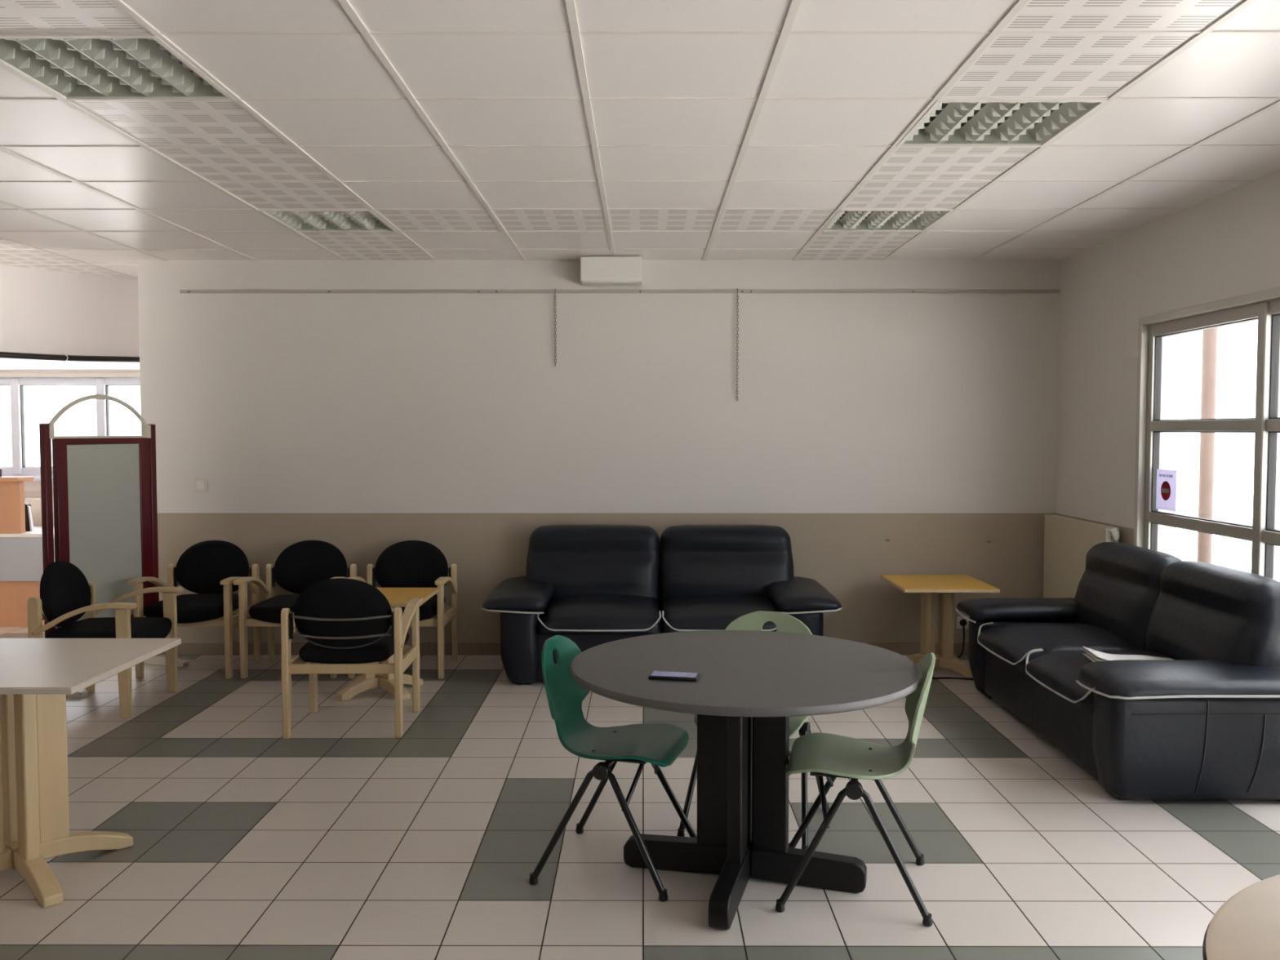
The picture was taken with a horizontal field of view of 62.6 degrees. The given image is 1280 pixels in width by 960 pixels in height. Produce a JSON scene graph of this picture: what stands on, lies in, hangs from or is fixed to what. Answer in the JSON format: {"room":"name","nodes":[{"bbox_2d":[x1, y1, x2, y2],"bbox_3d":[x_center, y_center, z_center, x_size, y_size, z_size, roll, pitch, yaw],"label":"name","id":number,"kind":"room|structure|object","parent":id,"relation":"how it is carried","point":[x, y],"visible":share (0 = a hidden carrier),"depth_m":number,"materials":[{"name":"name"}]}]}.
{"room":"common room lounge","nodes":[
{"label":"common room lounge","id":0,"kind":"room"},
{"bbox_2d":[0,265,139,369],"bbox_3d":[-4.640,-1.196,7.817,3.070,0.623,2.200,0,3,0],"label":"wall","id":1,"kind":"structure","parent":0,"point":[42,311],"depth_m":7.61,"materials":[{"name":"white paint"}]},
{"bbox_2d":[0,351,139,362],"bbox_3d":[-4.281,-0.882,7.420,2.512,0.089,0.402,-2,4,-40],"label":"track","id":2,"kind":"object","parent":1,"relation":"attached to","point":[64,357],"visible":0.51,"depth_m":7.50,"materials":[{"name":"black plastic"}]},
{"bbox_2d":[0,369,139,497],"bbox_3d":[-4.271,-0.332,9.048,3.800,2.863,0.180,0,3,0],"label":"wall","id":3,"kind":"structure","parent":0,"point":[32,488],"depth_m":8.93,"materials":[{"name":"white paint"}]},
{"bbox_2d":[24,497,53,526],"bbox_3d":[-4.872,0.527,8.950,1.400,0.755,0.100,0,3,0],"label":"radiator","id":4,"kind":"object","parent":3,"relation":"attached to","point":[36,503],"visible":0.03,"depth_m":8.89,"materials":[{"name":"white metal"}]},
{"bbox_2d":[33,476,53,480],"bbox_3d":[-4.672,-0.009,8.924,2.780,0.030,0.099,0,3,0],"label":"sill","id":5,"kind":"structure","parent":3,"relation":"attached to","point":[36,478],"depth_m":8.88,"materials":[{"name":"white plastic"}]},
{"bbox_2d":[0,372,140,476],"bbox_3d":[-4.672,-0.473,8.988,2.760,0.890,0.110,0,3,0],"label":"window","id":6,"kind":"structure","parent":3,"relation":"in","point":[16,381],"depth_m":8.96,"materials":[{"name":"white plastic"}]},
{"bbox_2d":[137,259,1060,643],"bbox_3d":[-0.178,-0.144,7.166,6.367,2.663,0.150,0,3,0],"label":"wall","id":7,"kind":"structure","parent":0,"point":[362,424],"depth_m":7.08,"materials":[{"name":"white paint"}]},
{"bbox_2d":[194,479,207,491],"bbox_3d":[-2.963,0.036,7.098,0.084,0.084,0.019,0,3,0],"label":"light switch","id":8,"kind":"object","parent":7,"relation":"attached to","point":[201,485],"visible":1,"depth_m":7.09,"materials":[{"name":"beige plastic"}]},
{"bbox_2d":[160,642,968,655],"bbox_3d":[-0.278,1.147,7.145,6.167,0.085,0.012,0,3,0],"label":"baseboard","id":9,"kind":"structure","parent":7,"relation":"attached to","point":[184,648],"depth_m":7.14,"materials":[{"name":"tile"}]},
{"bbox_2d":[580,256,641,285],"bbox_3d":[-0.188,-1.375,6.937,0.400,0.169,0.189,0,3,0],"label":"wall box","id":10,"kind":"object","parent":7,"relation":"attached to","point":[594,270],"visible":1,"depth_m":6.84,"materials":[{"name":"white plastic"}]},
{"bbox_2d":[179,288,1060,293],"bbox_3d":[-0.137,-1.260,7.030,5.881,0.024,0.014,0,3,0],"label":"rail","id":11,"kind":"object","parent":7,"relation":"attached to","point":[900,291],"visible":1,"depth_m":7.03,"materials":[{"name":"metal"}]},
{"bbox_2d":[554,288,556,366],"bbox_3d":[-0.566,-1.019,7.033,0.018,0.517,0.018,-2,4,-42],"label":"hanging chain","id":12,"kind":"object","parent":11,"relation":"hanging from","point":[555,289],"visible":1,"depth_m":7.03,"materials":[{"name":"metal"}]},
{"bbox_2d":[736,288,738,400],"bbox_3d":[0.650,-0.903,7.034,0.018,0.748,0.018,-2,4,-42],"label":"hanging chain","id":13,"kind":"object","parent":11,"relation":"hanging from","point":[737,295],"visible":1,"depth_m":7.02,"materials":[{"name":"metal"}]},
{"bbox_2d":[956,616,968,628],"bbox_3d":[2.187,0.966,7.128,0.084,0.084,0.014,0,3,0],"label":"wall socket","id":14,"kind":"object","parent":7,"relation":"attached to","point":[960,620],"visible":0.94,"depth_m":7.12,"materials":[{"name":"beige plastic"}]},
{"bbox_2d":[0,0,1279,279],"bbox_3d":[-1.699,-1.448,2.816,9.583,0.350,12.750,0,3,0],"label":"ceiling","id":15,"kind":"structure","parent":0,"point":[1012,64],"depth_m":4.06,"materials":[{"name":"white tile"}]},
{"bbox_2d":[0,0,1279,279],"bbox_3d":[-1.703,-1.276,2.824,8.990,0.018,12.150,0,3,0],"label":"grid","id":16,"kind":"object","parent":15,"relation":"attached to","point":[785,31],"visible":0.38,"depth_m":3.70,"materials":[{"name":"white metal"}]},
{"bbox_2d":[0,34,235,101],"bbox_3d":[-1.684,-1.348,3.316,0.597,0.119,0.597,0,3,0],"label":"ceiling light","id":17,"kind":"object","parent":16,"relation":"attached to","point":[68,67],"visible":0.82,"depth_m":3.37,"materials":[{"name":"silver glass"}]},
{"bbox_2d":[257,209,398,232],"bbox_3d":[-1.677,-1.460,5.713,0.597,0.119,0.597,0,3,0],"label":"ceiling light","id":18,"kind":"object","parent":16,"relation":"attached to","point":[296,220],"visible":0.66,"depth_m":5.80,"materials":[{"name":"silver metal"}]},
{"bbox_2d":[820,209,955,231],"bbox_3d":[1.323,-1.460,5.704,0.597,0.119,0.597,0,3,0],"label":"ceiling light","id":19,"kind":"object","parent":16,"relation":"attached to","point":[845,220],"visible":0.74,"depth_m":5.81,"materials":[{"name":"silver metal"}]},
{"bbox_2d":[896,99,1109,146],"bbox_3d":[1.317,-1.376,3.906,0.597,0.119,0.597,0,3,0],"label":"ceiling light","id":20,"kind":"object","parent":16,"relation":"attached to","point":[947,122],"visible":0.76,"depth_m":3.97,"materials":[{"name":"silver metal"}]},
{"bbox_2d":[0,626,1279,959],"bbox_3d":[-1.724,1.446,2.951,9.533,0.120,12.750,0,3,0],"label":"floor","id":21,"kind":"structure","parent":0,"point":[343,837],"depth_m":3.92,"materials":[{"name":"tile"}]},
{"bbox_2d":[0,475,54,626],"bbox_3d":[-5.189,0.547,8.431,1.610,1.165,0.660,0,3,0],"label":"reception desk","id":22,"kind":"object","parent":21,"relation":"on","point":[21,564],"visible":0.31,"depth_m":8.13,"materials":[{"name":"orange wood"}]},
{"bbox_2d":[24,500,33,531],"bbox_3d":[-4.861,0.285,8.350,0.084,0.239,0.090,-1,3,-12],"label":"binder","id":23,"kind":"object","parent":22,"relation":"on","point":[28,518],"visible":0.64,"depth_m":8.32,"materials":[{"name":"black plastic"}]},
{"bbox_2d":[0,638,181,907],"bbox_3d":[-2.134,0.985,3.612,0.800,0.740,0.765,0,3,0],"label":"rectangular table","id":24,"kind":"object","parent":21,"relation":"on","point":[37,675],"visible":1,"depth_m":3.63,"materials":[{"name":"laminate"}]},
{"bbox_2d":[26,560,183,718],"bbox_3d":[-2.958,0.851,5.846,0.602,0.800,0.620,0,3,0],"label":"armchair","id":25,"kind":"object","parent":21,"relation":"on","point":[66,594],"visible":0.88,"depth_m":5.74,"materials":[{"name":"black fabric"}]},
{"bbox_2d":[39,394,188,697],"bbox_3d":[-3.285,0.350,6.444,0.480,1.744,0.876,1,3,17],"label":"divider","id":26,"kind":"object","parent":21,"relation":"on","point":[104,487],"visible":0.73,"depth_m":6.43,"materials":[{"name":"red paint"}]},
{"bbox_2d":[127,540,261,678],"bbox_3d":[-2.809,0.810,6.700,0.620,0.800,0.602,0,3,0],"label":"armchair","id":27,"kind":"object","parent":21,"relation":"on","point":[209,569],"visible":0.83,"depth_m":6.89,"materials":[{"name":"black fabric"}]},
{"bbox_2d":[233,540,356,678],"bbox_3d":[-2.164,0.810,6.698,0.620,0.800,0.602,0,3,0],"label":"armchair","id":28,"kind":"object","parent":21,"relation":"on","point":[302,564],"visible":0.59,"depth_m":6.90,"materials":[{"name":"black fabric"}]},
{"bbox_2d":[280,577,423,738],"bbox_3d":[-1.483,0.869,5.460,0.620,0.800,0.602,0,3,-2],"label":"armchair","id":29,"kind":"object","parent":21,"relation":"on","point":[347,624],"visible":1,"depth_m":5.21,"materials":[{"name":"black fabric"}]},
{"bbox_2d":[336,587,439,701],"bbox_3d":[-1.511,0.952,6.126,0.580,0.570,0.580,0,3,0],"label":"side table","id":30,"kind":"object","parent":21,"relation":"on","point":[396,597],"visible":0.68,"depth_m":6.06,"materials":[{"name":"brown wood"}]},
{"bbox_2d":[346,540,457,679],"bbox_3d":[-1.501,0.811,6.696,0.620,0.800,0.602,0,3,0],"label":"armchair","id":31,"kind":"object","parent":21,"relation":"on","point":[406,563],"visible":0.52,"depth_m":6.90,"materials":[{"name":"black fabric"}]},
{"bbox_2d":[528,635,697,902],"bbox_3d":[-0.083,0.956,3.686,0.494,0.791,0.496,1,3,16],"label":"shell chair","id":32,"kind":"object","parent":21,"relation":"on","point":[656,744],"visible":0.97,"depth_m":3.66,"materials":[{"name":"teal paint"}]},
{"bbox_2d":[480,524,842,684],"bbox_3d":[0.129,0.762,6.606,2.142,0.905,0.920,0,3,0],"label":"sofa","id":33,"kind":"object","parent":21,"relation":"on","point":[590,586],"visible":0.83,"depth_m":6.74,"materials":[{"name":"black leather"}]},
{"bbox_2d":[525,524,659,600],"bbox_3d":[-0.308,0.570,6.870,0.868,0.545,0.282,0,3,0],"label":"cushion","id":34,"kind":"object","parent":33,"relation":"on","point":[575,560],"depth_m":6.80,"materials":[{"name":"black leather"}]},
{"bbox_2d":[537,593,661,633],"bbox_3d":[-0.241,0.815,6.556,0.731,0.155,0.780,0,3,0],"label":"seat cushion","id":35,"kind":"object","parent":33,"relation":"on","point":[562,613],"depth_m":6.24,"materials":[{"name":"black leather"}]},
{"bbox_2d":[660,593,780,632],"bbox_3d":[0.498,0.815,6.554,0.731,0.155,0.780,0,3,0],"label":"seat cushion","id":36,"kind":"object","parent":33,"relation":"on","point":[679,612],"depth_m":6.30,"materials":[{"name":"black leather"}]},
{"bbox_2d":[660,524,794,603],"bbox_3d":[0.568,0.570,6.868,0.868,0.545,0.281,0,3,0],"label":"cushion","id":37,"kind":"object","parent":33,"relation":"on","point":[743,560],"depth_m":6.79,"materials":[{"name":"black leather"}]},
{"bbox_2d":[569,630,922,929],"bbox_3d":[0.349,0.987,3.579,1.172,0.740,1.172,0,3,0],"label":"round table","id":38,"kind":"object","parent":21,"relation":"on","point":[749,684],"visible":1,"depth_m":3.52,"materials":[{"name":"grey laminate"}]},
{"bbox_2d":[648,671,699,681],"bbox_3d":[0.108,0.621,3.332,0.154,0.013,0.074,1,3,11],"label":"mobile phone","id":39,"kind":"object","parent":38,"relation":"on","point":[655,675],"visible":1,"depth_m":3.31,"materials":[{"name":"black plastic"}]},
{"bbox_2d":[676,610,829,849],"bbox_3d":[0.450,0.939,4.063,0.496,0.791,0.494,1,3,19],"label":"shell chair","id":40,"kind":"object","parent":21,"relation":"on","point":[786,623],"visible":0.19,"depth_m":4.14,"materials":[{"name":"green paint"}]},
{"bbox_2d":[775,652,935,926],"bbox_3d":[0.721,0.965,3.500,0.494,0.791,0.496,1,3,12],"label":"shell chair","id":41,"kind":"object","parent":21,"relation":"on","point":[830,756],"visible":0.98,"depth_m":3.42,"materials":[{"name":"green paint"}]},
{"bbox_2d":[880,574,999,678],"bbox_3d":[1.881,0.927,6.665,0.575,0.570,0.640,0,3,0],"label":"side table","id":42,"kind":"object","parent":21,"relation":"on","point":[946,585],"visible":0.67,"depth_m":6.59,"materials":[{"name":"brown wood"}]},
{"bbox_2d":[932,622,973,679],"bbox_3d":[2.033,1.103,6.632,0.728,0.231,0.739,-1,3,-27],"label":"cable","id":43,"kind":"object","parent":21,"relation":"on","point":[963,624],"visible":0.27,"depth_m":6.46,"materials":[{"name":"black plastic"}]},
{"bbox_2d":[955,542,1279,800],"bbox_3d":[2.305,0.829,5.182,0.920,0.905,2.142,0,3,0],"label":"sofa","id":44,"kind":"object","parent":21,"relation":"on","point":[1202,722],"visible":0.98,"depth_m":4.47,"materials":[{"name":"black leather"}]},
{"bbox_2d":[977,622,1142,671],"bbox_3d":[2.252,0.862,5.554,0.780,0.155,0.731,0,3,0],"label":"seat cushion","id":45,"kind":"object","parent":44,"relation":"on","point":[1012,642],"depth_m":5.40,"materials":[{"name":"black leather"}]},
{"bbox_2d":[1024,649,1173,712],"bbox_3d":[2.250,0.896,4.816,0.780,0.155,0.731,0,3,0],"label":"seat cushion","id":46,"kind":"object","parent":44,"relation":"on","point":[1058,671],"depth_m":4.82,"materials":[{"name":"black leather"}]},
{"bbox_2d":[1082,646,1172,662],"bbox_3d":[2.205,0.795,4.695,0.381,0.052,0.220,0,3,8],"label":"newspaper","id":47,"kind":"object","parent":44,"relation":"on","point":[1094,655],"visible":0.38,"depth_m":4.74,"materials":[{"name":"white paper"}]},
{"bbox_2d":[1074,542,1182,649],"bbox_3d":[2.578,0.629,5.610,0.282,0.545,0.868,0,3,0],"label":"cushion","id":48,"kind":"object","parent":44,"relation":"on","point":[1117,592],"depth_m":5.46,"materials":[{"name":"black leather"}]},
{"bbox_2d":[1145,560,1279,666],"bbox_3d":[2.575,0.670,4.735,0.281,0.545,0.868,0,3,0],"label":"cushion","id":49,"kind":"object","parent":44,"relation":"on","point":[1230,617],"depth_m":4.58,"materials":[{"name":"black leather"}]},
{"bbox_2d":[1202,874,1279,959],"bbox_3d":[1.389,1.091,1.343,1.200,0.740,1.200,0,3,0],"label":"round table","id":50,"kind":"object","parent":21,"relation":"on","point":[1246,926],"visible":1,"depth_m":1.66,"materials":[{"name":"laminate"}]},
{"bbox_2d":[1055,169,1279,555],"bbox_3d":[2.889,0.005,1.838,0.200,2.863,10.489,0,3,0],"label":"wall","id":51,"kind":"structure","parent":0,"point":[1225,245],"depth_m":6.04,"materials":[{"name":"white paint"}]},
{"bbox_2d":[1043,514,1119,597],"bbox_3d":[2.753,0.736,6.545,0.099,0.964,1.043,0,3,0],"label":"radiator","id":52,"kind":"object","parent":51,"relation":"attached to","point":[1068,541],"visible":0.52,"depth_m":6.67,"materials":[{"name":"beige metal"}]},
{"bbox_2d":[1044,514,1118,528],"bbox_3d":[2.740,0.625,6.588,0.072,0.742,0.948,0,3,0],"label":"grille","id":53,"kind":"object","parent":52,"relation":"attached to","point":[1051,521],"depth_m":6.66,"materials":[{"name":"beige metal"}]},
{"bbox_2d":[1133,286,1279,579],"bbox_3d":[2.833,0.223,4.812,0.110,2.150,2.230,0,3,0],"label":"window","id":54,"kind":"structure","parent":51,"relation":"in","point":[1263,306],"depth_m":5.11,"materials":[{"name":"metal"}]},
{"bbox_2d":[1155,469,1177,511],"bbox_3d":[2.848,0.054,5.697,0.004,0.219,0.215,0,3,0],"label":"paper sign","id":55,"kind":"object","parent":54,"relation":"attached to","point":[1166,494],"visible":1,"depth_m":5.69,"materials":[{"name":"white paper"}]},
{"label":"outside","id":56,"kind":"structure","parent":0,"visible":0},
{"bbox_2d":[1174,474,1279,581],"bbox_3d":[5.016,1.473,5.059,70.000,0.130,70.000,0,3,0],"label":"ground","id":57,"kind":"structure","parent":56,"point":[1233,495],"depth_m":21.23,"materials":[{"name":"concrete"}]},
{"bbox_2d":[1196,327,1217,563],"bbox_3d":[3.631,-0.432,6.726,0.084,3.520,0.084,0,3,0],"label":"post","id":58,"kind":"object","parent":57,"relation":"on","point":[1209,360],"visible":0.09,"depth_m":6.71,"materials":[{"name":"brown paint"}]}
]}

